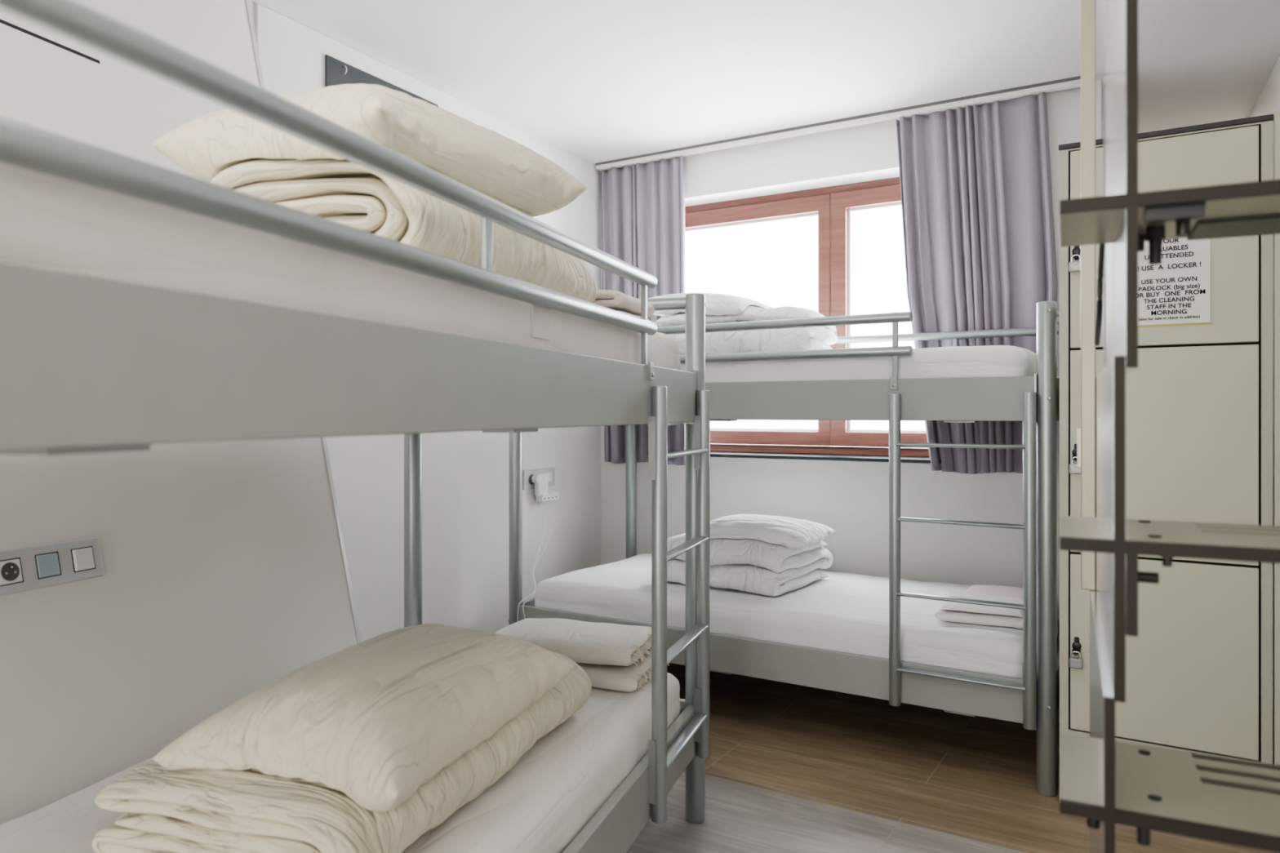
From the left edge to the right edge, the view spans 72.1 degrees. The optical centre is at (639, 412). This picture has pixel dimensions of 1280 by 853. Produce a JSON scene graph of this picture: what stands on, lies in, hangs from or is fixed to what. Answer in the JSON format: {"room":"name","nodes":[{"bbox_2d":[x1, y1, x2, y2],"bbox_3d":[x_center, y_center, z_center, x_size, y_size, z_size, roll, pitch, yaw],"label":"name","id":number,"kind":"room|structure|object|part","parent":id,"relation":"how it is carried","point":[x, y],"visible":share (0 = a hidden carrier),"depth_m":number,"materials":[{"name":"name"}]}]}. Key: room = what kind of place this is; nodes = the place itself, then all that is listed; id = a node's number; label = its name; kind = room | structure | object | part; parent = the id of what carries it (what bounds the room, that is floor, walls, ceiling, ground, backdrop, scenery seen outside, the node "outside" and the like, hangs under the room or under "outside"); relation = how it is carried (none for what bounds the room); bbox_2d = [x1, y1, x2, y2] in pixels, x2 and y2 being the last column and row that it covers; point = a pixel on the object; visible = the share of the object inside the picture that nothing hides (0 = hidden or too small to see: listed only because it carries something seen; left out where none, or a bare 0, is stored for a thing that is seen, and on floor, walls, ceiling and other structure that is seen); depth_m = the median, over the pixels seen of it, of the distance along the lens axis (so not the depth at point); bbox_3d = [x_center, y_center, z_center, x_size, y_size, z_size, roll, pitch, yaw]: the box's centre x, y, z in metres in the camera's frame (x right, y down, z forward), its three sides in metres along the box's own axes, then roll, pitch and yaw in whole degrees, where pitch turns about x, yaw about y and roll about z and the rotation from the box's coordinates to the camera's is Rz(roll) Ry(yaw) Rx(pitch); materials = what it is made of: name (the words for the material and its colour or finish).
{"room":"dormitory","nodes":[
{"label":"dormitory","id":0,"kind":"room"},
{"bbox_2d":[0,0,356,825],"bbox_3d":[-1.937,-0.241,0.541,0.537,2.982,4.960,0,0,19],"label":"wall","id":1,"kind":"structure","parent":0,"point":[224,579],"depth_m":2.21,"materials":[{"name":"white paint"}]},
{"bbox_2d":[0,18,99,63],"bbox_3d":[-1.817,-0.928,1.228,0.021,0.008,2.338,0,0,19],"label":"trim","id":2,"kind":"structure","parent":1,"relation":"attached to","point":[2,21],"depth_m":2.20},
{"bbox_2d":[0,537,104,595],"bbox_3d":[-1.297,0.334,1.891,0.031,0.091,0.307,0,0,19],"label":"panel","id":3,"kind":"object","parent":1,"relation":"attached to","point":[43,566],"visible":1,"depth_m":1.91,"materials":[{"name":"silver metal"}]},
{"bbox_2d":[0,559,22,585],"bbox_3d":[-1.313,0.333,1.832,0.013,0.047,0.048,0,0,19],"label":"socket","id":4,"kind":"object","parent":3,"relation":"attached to","point":[11,570],"depth_m":1.83,"materials":[{"name":"white plastic"}]},
{"bbox_2d":[244,0,361,643],"bbox_3d":[-1.148,-0.454,2.901,0.567,2.557,0.016,0,0,19],"label":"trim","id":5,"kind":"structure","parent":1,"relation":"attached to","point":[247,2],"depth_m":2.85,"materials":[{"name":"silver metal"}]},
{"bbox_2d":[249,0,255,32],"bbox_3d":[-2.222,-0.094,0.719,0.117,2.689,5.113,0,0,19],"label":"wall","id":6,"kind":"structure","parent":0,"point":[252,4],"depth_m":3.09,"materials":[{"name":"white paint"}]},
{"bbox_2d":[255,3,600,632],"bbox_3d":[-0.790,-0.094,4.261,0.120,2.689,2.588,0,0,28],"label":"wall","id":7,"kind":"structure","parent":0,"point":[574,544],"depth_m":4.57,"materials":[{"name":"paint"}]},
{"bbox_2d":[256,3,460,641],"bbox_3d":[-1.089,-0.094,3.572,0.012,2.688,1.089,0,0,28],"label":"wall panel","id":8,"kind":"object","parent":7,"relation":"attached to","point":[367,471],"depth_m":3.61,"materials":[{"name":"white paint"}]},
{"bbox_2d":[324,54,438,106],"bbox_3d":[-1.034,-1.031,3.618,0.041,0.661,0.628,0,0,28],"label":"board","id":9,"kind":"object","parent":7,"relation":"attached to","point":[337,72],"visible":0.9,"depth_m":3.44,"materials":[{"name":"silver metal"}]},
{"bbox_2d":[517,473,559,621],"bbox_3d":[-0.526,0.685,4.343,0.117,0.730,0.698,0,0,7],"label":"charger","id":10,"kind":"object","parent":7,"relation":"attached to","point":[540,480],"visible":0.9,"depth_m":4.55,"materials":[{"name":"white plastic"}]},
{"bbox_3d":[-0.514,0.755,4.303,0.054,0.590,0.587,0,0,4],"label":"cord","id":11,"kind":"part","parent":10,"relation":"part of","materials":[{"name":"white plastic"}]},
{"bbox_3d":[-0.511,0.755,4.314,0.056,0.590,0.648,0,0,4],"label":"cord","id":12,"kind":"part","parent":10,"relation":"part of","materials":[{"name":"white plastic"}]},
{"bbox_2d":[523,466,555,489],"bbox_3d":[-0.525,0.346,4.608,0.016,0.098,0.279,0,0,28],"label":"wall socket","id":13,"kind":"object","parent":7,"relation":"attached to","point":[527,474],"visible":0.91,"depth_m":4.57,"materials":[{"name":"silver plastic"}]},
{"bbox_2d":[250,0,1279,164],"bbox_3d":[-0.548,-1.479,2.159,5.600,0.080,9.500,0,0,32],"label":"ceiling","id":14,"kind":"structure","parent":0,"point":[596,81],"depth_m":3.51,"materials":[{"name":"paint"}]},
{"bbox_2d":[595,75,1080,170],"bbox_3d":[0.842,-1.420,4.427,2.554,0.036,0.044,0,0,32],"label":"track","id":15,"kind":"object","parent":14,"relation":"attached to","point":[1074,82],"visible":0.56,"depth_m":4.28,"materials":[{"name":"white metal"}]},
{"bbox_2d":[600,155,685,465],"bbox_3d":[0.013,-0.554,4.955,0.583,1.692,0.074,0,0,32],"label":"curtain","id":16,"kind":"object","parent":15,"relation":"hanging from","point":[642,206],"visible":0.45,"depth_m":4.94,"materials":[{"name":"grey fabric"}]},
{"bbox_2d":[896,92,1057,475],"bbox_3d":[1.523,-0.559,4.024,0.704,1.682,0.082,0,0,32],"label":"curtain","id":17,"kind":"object","parent":15,"relation":"hanging from","point":[976,192],"visible":0.73,"depth_m":4.00,"materials":[{"name":"fabric"}]},
{"bbox_2d":[600,79,1102,618],"bbox_3d":[0.844,-0.094,4.653,2.850,2.689,0.250,0,0,32],"label":"wall","id":18,"kind":"structure","parent":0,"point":[851,498],"depth_m":4.38,"materials":[{"name":"paint"}]},
{"bbox_2d":[647,177,941,463],"bbox_3d":[0.926,-0.473,4.581,1.974,1.426,0.283,0,0,32],"label":"window","id":19,"kind":"structure","parent":18,"relation":"in","point":[833,206],"depth_m":4.61,"materials":[{"name":"brown wood"}]},
{"bbox_3d":[0.595,-0.483,4.888,0.978,1.323,0.068,0,0,32],"label":"sash","id":20,"kind":"part","parent":19,"relation":"part of","materials":[{"name":"brown wood"}]},
{"bbox_3d":[0.920,0.232,4.573,1.974,0.016,0.263,0,0,32],"label":"sill","id":21,"kind":"part","parent":19,"relation":"part of","materials":[{"name":"stone"}]},
{"bbox_3d":[1.389,-0.483,4.398,0.880,1.323,0.068,0,0,32],"label":"sash","id":22,"kind":"part","parent":19,"relation":"part of","materials":[{"name":"brown wood"}]},
{"bbox_2d":[626,662,1275,852],"bbox_3d":[-0.548,1.290,2.159,5.600,0.080,9.500,0,0,32],"label":"floor","id":23,"kind":"structure","parent":0,"point":[790,768],"depth_m":2.94,"materials":[{"name":"brown wood"}]},
{"bbox_2d":[0,0,710,852],"bbox_3d":[-0.653,0.441,1.794,1.090,1.618,2.302,0,0,19],"label":"bunk bed","id":24,"kind":"object","parent":23,"relation":"on","point":[90,363],"visible":0.8,"depth_m":1.05,"materials":[{"name":"metal"}]},
{"bbox_3d":[-0.259,-0.338,1.435,0.036,0.036,1.795,0,0,19],"label":"guard rail","id":25,"kind":"part","parent":24,"relation":"part of","materials":[{"name":"metal"}]},
{"bbox_2d":[0,672,679,852],"bbox_3d":[-0.663,0.863,1.803,0.971,0.205,2.107,0,0,19],"label":"mattress","id":26,"kind":"object","parent":24,"relation":"on","point":[553,791],"visible":0.15,"depth_m":1.79,"materials":[{"name":"white fabric"}]},
{"bbox_2d":[91,650,591,852],"bbox_3d":[-0.522,0.670,1.856,0.548,0.189,1.007,0,0,19],"label":"duvet","id":27,"kind":"object","parent":26,"relation":"on","point":[181,811],"visible":0.34,"depth_m":1.43,"materials":[{"name":"beige fabric"}]},
{"bbox_2d":[152,623,574,812],"bbox_3d":[-0.476,0.547,1.725,0.467,0.198,0.717,0,0,18],"label":"pillow","id":28,"kind":"object","parent":27,"relation":"on","point":[373,721],"visible":1,"depth_m":1.50,"materials":[{"name":"beige fabric"}]},
{"bbox_2d":[576,652,669,692],"bbox_3d":[-0.193,0.737,2.612,0.525,0.053,0.324,0,0,21],"label":"folded towel","id":29,"kind":"object","parent":26,"relation":"on","point":[630,678],"visible":0.25,"depth_m":2.43,"materials":[{"name":"white fabric"}]},
{"bbox_2d":[494,617,651,666],"bbox_3d":[-0.191,0.675,2.620,0.487,0.067,0.326,0,0,17],"label":"folded towel","id":30,"kind":"object","parent":29,"relation":"on","point":[581,642],"visible":0.78,"depth_m":2.52,"materials":[{"name":"white fabric"}]},
{"bbox_2d":[0,162,680,369],"bbox_3d":[-0.645,-0.138,1.797,0.933,0.204,2.105,0,0,19],"label":"mattress","id":31,"kind":"object","parent":24,"relation":"on","point":[48,221],"visible":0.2,"depth_m":0.97,"materials":[{"name":"white fabric"}]},
{"bbox_2d":[211,158,597,302],"bbox_3d":[-0.442,-0.352,1.925,0.466,0.232,0.968,0,0,16],"label":"duvet","id":32,"kind":"object","parent":31,"relation":"on","point":[346,192],"visible":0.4,"depth_m":1.50,"materials":[{"name":"beige fabric"}]},
{"bbox_2d":[151,83,586,217],"bbox_3d":[-0.488,-0.513,1.788,0.490,0.208,0.742,0,0,22],"label":"pillow","id":33,"kind":"object","parent":32,"relation":"on","point":[504,170],"visible":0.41,"depth_m":1.53,"materials":[{"name":"beige fabric"}]},
{"bbox_2d":[619,311,649,320],"bbox_3d":[-0.131,-0.260,2.555,0.302,0.047,0.373,0,0,16],"label":"folded towel","id":34,"kind":"object","parent":31,"relation":"on","point":[620,311],"visible":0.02,"depth_m":2.44,"materials":[{"name":"white fabric"}]},
{"bbox_2d":[593,289,654,317],"bbox_3d":[-0.137,-0.311,2.553,0.305,0.052,0.361,0,0,20],"label":"folded towel","id":35,"kind":"object","parent":34,"relation":"on","point":[614,300],"visible":0.34,"depth_m":2.38,"materials":[{"name":"beige fabric"}]},
{"bbox_3d":[-0.189,-0.044,1.637,0.028,0.149,2.176,0,0,19],"label":"panel","id":36,"kind":"part","parent":24,"relation":"part of","materials":[{"name":"grey metal"}]},
{"bbox_3d":[-0.779,0.445,3.021,0.061,1.611,0.061,0,0,19],"label":"post","id":37,"kind":"part","parent":24,"relation":"part of","materials":[{"name":"metal"}]},
{"bbox_3d":[-0.189,0.960,1.637,0.028,0.144,2.176,0,0,19],"label":"panel","id":38,"kind":"part","parent":24,"relation":"part of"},
{"bbox_3d":[0.049,0.485,2.227,0.040,1.100,0.040,0,0,19],"label":"ladder leg","id":39,"kind":"part","parent":24,"relation":"part of","materials":[{"name":"metal"}]},
{"bbox_3d":[-0.305,-0.336,2.860,0.962,0.038,0.032,0,0,19],"label":"rail","id":40,"kind":"part","parent":24,"relation":"part of","materials":[{"name":"metal"}]},
{"bbox_3d":[-0.305,0.960,2.860,0.936,0.144,0.024,0,0,19],"label":"panel","id":41,"kind":"part","parent":24,"relation":"part of","materials":[{"name":"grey metal"}]},
{"bbox_3d":[0.170,0.445,2.699,0.061,1.611,0.061,0,0,19],"label":"post","id":42,"kind":"part","parent":24,"relation":"part of","materials":[{"name":"metal"}]},
{"bbox_2d":[508,301,1059,796],"bbox_3d":[0.635,0.441,3.888,2.302,1.618,1.090,0,0,32],"label":"bunk bed","id":43,"kind":"object","parent":23,"relation":"on","point":[1032,700],"visible":0.48,"depth_m":3.09,"materials":[{"name":"metal"}]},
{"bbox_3d":[-0.575,0.445,4.062,0.061,1.611,0.061,0,0,32],"label":"post","id":44,"kind":"part","parent":43,"relation":"part of","materials":[{"name":"metal"}]},
{"bbox_3d":[-0.312,0.960,4.488,0.024,0.144,0.936,0,0,32],"label":"panel","id":45,"kind":"part","parent":43,"relation":"part of","materials":[{"name":"grey metal"}]},
{"bbox_3d":[-0.049,0.445,4.914,0.061,1.611,0.061,0,0,32],"label":"post","id":46,"kind":"part","parent":43,"relation":"part of","materials":[{"name":"metal"}]},
{"bbox_3d":[0.379,0.960,3.472,2.176,0.144,0.028,0,0,32],"label":"panel","id":47,"kind":"part","parent":43,"relation":"part of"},
{"bbox_3d":[0.198,-0.338,3.585,1.795,0.036,0.036,0,0,32],"label":"guard rail","id":48,"kind":"part","parent":43,"relation":"part of","materials":[{"name":"metal"}]},
{"bbox_2d":[534,553,1058,678],"bbox_3d":[0.642,0.863,3.888,2.106,0.205,0.952,0,0,32],"label":"mattress","id":49,"kind":"object","parent":43,"relation":"on","point":[840,611],"visible":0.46,"depth_m":3.49,"materials":[{"name":"white fabric"}]},
{"bbox_2d":[666,533,832,596],"bbox_3d":[0.477,0.646,4.010,0.652,0.235,0.593,0,0,35],"label":"duvet","id":50,"kind":"object","parent":49,"relation":"on","point":[753,566],"visible":0.72,"depth_m":3.74,"materials":[{"name":"white fabric"}]},
{"bbox_2d":[684,514,835,548],"bbox_3d":[0.541,0.518,3.927,0.553,0.110,0.425,0,0,29],"label":"pillow","id":51,"kind":"object","parent":50,"relation":"on","point":[789,532],"visible":0.94,"depth_m":3.79,"materials":[{"name":"white fabric"}]},
{"bbox_2d":[933,591,1022,628],"bbox_3d":[1.296,0.736,3.308,0.322,0.054,0.363,0,0,26],"label":"folded towel","id":52,"kind":"object","parent":49,"relation":"on","point":[951,611],"visible":0.79,"depth_m":3.19,"materials":[{"name":"white fabric"}]},
{"bbox_2d":[964,584,1036,604],"bbox_3d":[1.464,0.740,3.567,0.284,0.046,0.243,0,0,32],"label":"folded towel","id":53,"kind":"object","parent":52,"relation":"on","point":[998,590],"visible":0.41,"depth_m":3.55,"materials":[{"name":"white fabric"}]},
{"bbox_2d":[680,345,1058,382],"bbox_3d":[0.642,-0.138,3.888,2.116,0.205,0.961,0,0,32],"label":"mattress","id":54,"kind":"object","parent":43,"relation":"on","point":[986,361],"visible":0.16,"depth_m":3.16,"materials":[{"name":"white fabric"}]},
{"bbox_2d":[654,305,837,355],"bbox_3d":[0.475,-0.352,3.941,0.730,0.232,0.644,0,0,26],"label":"duvet","id":55,"kind":"object","parent":54,"relation":"on","point":[815,337],"visible":0.5,"depth_m":3.68,"materials":[{"name":"white fabric"}]},
{"bbox_2d":[648,293,773,315],"bbox_3d":[0.323,-0.476,3.999,0.551,0.136,0.425,0,0,36],"label":"pillow","id":56,"kind":"object","parent":55,"relation":"on","point":[718,304],"visible":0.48,"depth_m":3.79,"materials":[{"name":"white fabric"}]},
{"bbox_3d":[0.379,-0.044,3.472,2.176,0.149,0.028,0,0,32],"label":"panel","id":57,"kind":"part","parent":43,"relation":"part of","materials":[{"name":"grey metal"}]},
{"bbox_3d":[0.900,0.485,3.108,0.040,1.100,0.040,0,0,32],"label":"ladder leg","id":58,"kind":"part","parent":43,"relation":"part of","materials":[{"name":"metal"}]},
{"bbox_3d":[0.905,-0.350,4.325,2.222,0.036,0.036,0,0,32],"label":"guard rail","id":59,"kind":"part","parent":43,"relation":"part of","materials":[{"name":"metal"}]},
{"bbox_3d":[1.333,0.445,2.885,0.061,1.611,0.061,0,0,32],"label":"post","id":60,"kind":"part","parent":43,"relation":"part of","materials":[{"name":"metal"}]},
{"bbox_3d":[0.642,0.974,3.899,2.182,0.012,0.942,0,0,32],"label":"mattress","id":61,"kind":"part","parent":43,"relation":"part of","materials":[{"name":"metal"}]},
{"bbox_3d":[0.904,0.960,4.324,2.176,0.144,0.028,0,0,32],"label":"panel","id":62,"kind":"part","parent":43,"relation":"part of","materials":[{"name":"grey metal"}]},
{"bbox_3d":[1.596,-0.336,3.311,0.032,0.038,0.962,0,0,32],"label":"rail","id":63,"kind":"part","parent":43,"relation":"part of","materials":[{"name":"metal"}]},
{"bbox_3d":[1.596,0.960,3.311,0.024,0.144,0.936,0,0,32],"label":"panel","id":64,"kind":"part","parent":43,"relation":"part of","materials":[{"name":"grey metal"}]},
{"bbox_3d":[1.596,-0.044,3.311,0.024,0.149,0.936,0,0,32],"label":"panel","id":65,"kind":"part","parent":43,"relation":"part of","materials":[{"name":"grey metal"}]},
{"bbox_2d":[1058,114,1273,781],"bbox_3d":[1.706,0.198,2.876,0.560,2.104,0.553,0,0,32],"label":"locker","id":66,"kind":"object","parent":23,"relation":"on","point":[1199,397],"depth_m":2.62,"materials":[{"name":"beige metal"}]},
{"bbox_2d":[1069,253,1080,271],"bbox_3d":[1.369,-0.468,2.762,0.038,0.055,0.016,0,0,32],"label":"padlock","id":67,"kind":"object","parent":66,"relation":"attached to","point":[1074,266],"visible":0.89,"depth_m":2.76,"materials":[{"name":"silver metal"}]},
{"bbox_2d":[1069,456,1080,474],"bbox_3d":[1.369,0.167,2.762,0.038,0.055,0.016,0,0,32],"label":"padlock","id":68,"kind":"object","parent":66,"relation":"attached to","point":[1073,468],"visible":0.56,"depth_m":2.76,"materials":[{"name":"silver metal"}]},
{"bbox_2d":[1069,650,1083,669],"bbox_3d":[1.369,0.778,2.762,0.038,0.055,0.016,0,0,32],"label":"padlock","id":69,"kind":"object","parent":66,"relation":"attached to","point":[1074,663],"visible":1,"depth_m":2.76,"materials":[{"name":"silver metal"}]},
{"bbox_3d":[1.580,0.729,2.671,0.491,0.555,0.018,0,0,32],"label":"door","id":70,"kind":"part","parent":66,"relation":"part of","materials":[{"name":"beige metal"}]},
{"bbox_3d":[1.580,0.124,2.671,0.491,0.640,0.018,0,0,32],"label":"door","id":71,"kind":"part","parent":66,"relation":"part of","materials":[{"name":"beige metal"}]},
{"bbox_3d":[1.580,-0.515,2.671,0.491,0.625,0.018,0,0,32],"label":"door","id":72,"kind":"part","parent":66,"relation":"part of","materials":[{"name":"beige metal"}]},
{"bbox_2d":[1137,237,1210,325],"bbox_3d":[1.592,-0.413,2.648,0.210,0.297,0.004,0,0,32],"label":"notice","id":73,"kind":"object","parent":66,"relation":"attached to","point":[1176,290],"visible":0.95,"depth_m":2.64,"materials":[{"name":"paper"}]},
{"bbox_3d":[1.599,-0.261,2.648,0.211,0.006,0.001,0,0,32],"label":"tape strip","id":74,"kind":"part","parent":66,"relation":"part of","materials":[{"name":"beige plastic"}]},
{"bbox_2d":[1059,0,1279,852],"bbox_3d":[0.852,0.075,1.199,0.500,2.350,0.693,0,0,26],"label":"metal rack","id":75,"kind":"object","parent":23,"relation":"on","point":[1104,781],"visible":1,"depth_m":1.03,"materials":[{"name":"metal"}]},
{"bbox_3d":[0.808,-0.391,1.586,0.024,1.418,0.035,0,0,26],"label":"post","id":76,"kind":"part","parent":75,"relation":"part of","materials":[{"name":"metal"}]},
{"bbox_3d":[0.674,0.784,1.290,0.012,0.932,0.686,0,0,26],"label":"plate","id":77,"kind":"part","parent":75,"relation":"part of","materials":[{"name":"grey metal"}]},
{"bbox_3d":[0.682,0.129,1.285,0.012,0.382,0.686,0,0,26],"label":"plate","id":78,"kind":"part","parent":75,"relation":"part of","materials":[{"name":"silver metal"}]},
{"bbox_3d":[0.693,-0.427,1.280,0.012,1.346,0.686,0,0,26],"label":"plate","id":79,"kind":"part","parent":75,"relation":"part of","materials":[{"name":"white metal"}]},
{"bbox_2d":[1059,733,1279,836],"bbox_3d":[0.754,0.448,0.997,0.500,0.013,0.228,0,0,26],"label":"shelf","id":80,"kind":"object","parent":75,"relation":"attached to","point":[1180,793],"depth_m":1.02,"materials":[{"name":"metal"}]},
{"bbox_2d":[1059,515,1279,548],"bbox_3d":[0.754,0.149,0.997,0.500,0.013,0.228,0,0,26],"label":"shelf","id":81,"kind":"object","parent":75,"relation":"attached to","point":[1076,532],"depth_m":1.01,"materials":[{"name":"metal"}]},
{"bbox_2d":[1059,194,1279,247],"bbox_3d":[0.754,-0.234,0.997,0.500,0.013,0.228,0,0,26],"label":"shelf","id":82,"kind":"object","parent":75,"relation":"attached to","point":[1092,220],"depth_m":1.01,"materials":[{"name":"metal"}]},
{"bbox_2d":[1249,55,1279,711],"bbox_3d":[1.419,-0.094,1.240,0.688,2.689,8.800,0,0,32],"label":"wall","id":83,"kind":"structure","parent":0,"point":[1268,101],"depth_m":3.69,"materials":[{"name":"white paint"}]},
{"bbox_2d":[1274,110,1279,764],"bbox_3d":[1.910,0.194,2.473,0.206,2.112,0.024,0,0,32],"label":"trim","id":84,"kind":"structure","parent":83,"relation":"attached to","point":[1277,113],"depth_m":2.51,"materials":[{"name":"beige metal"}]}
]}

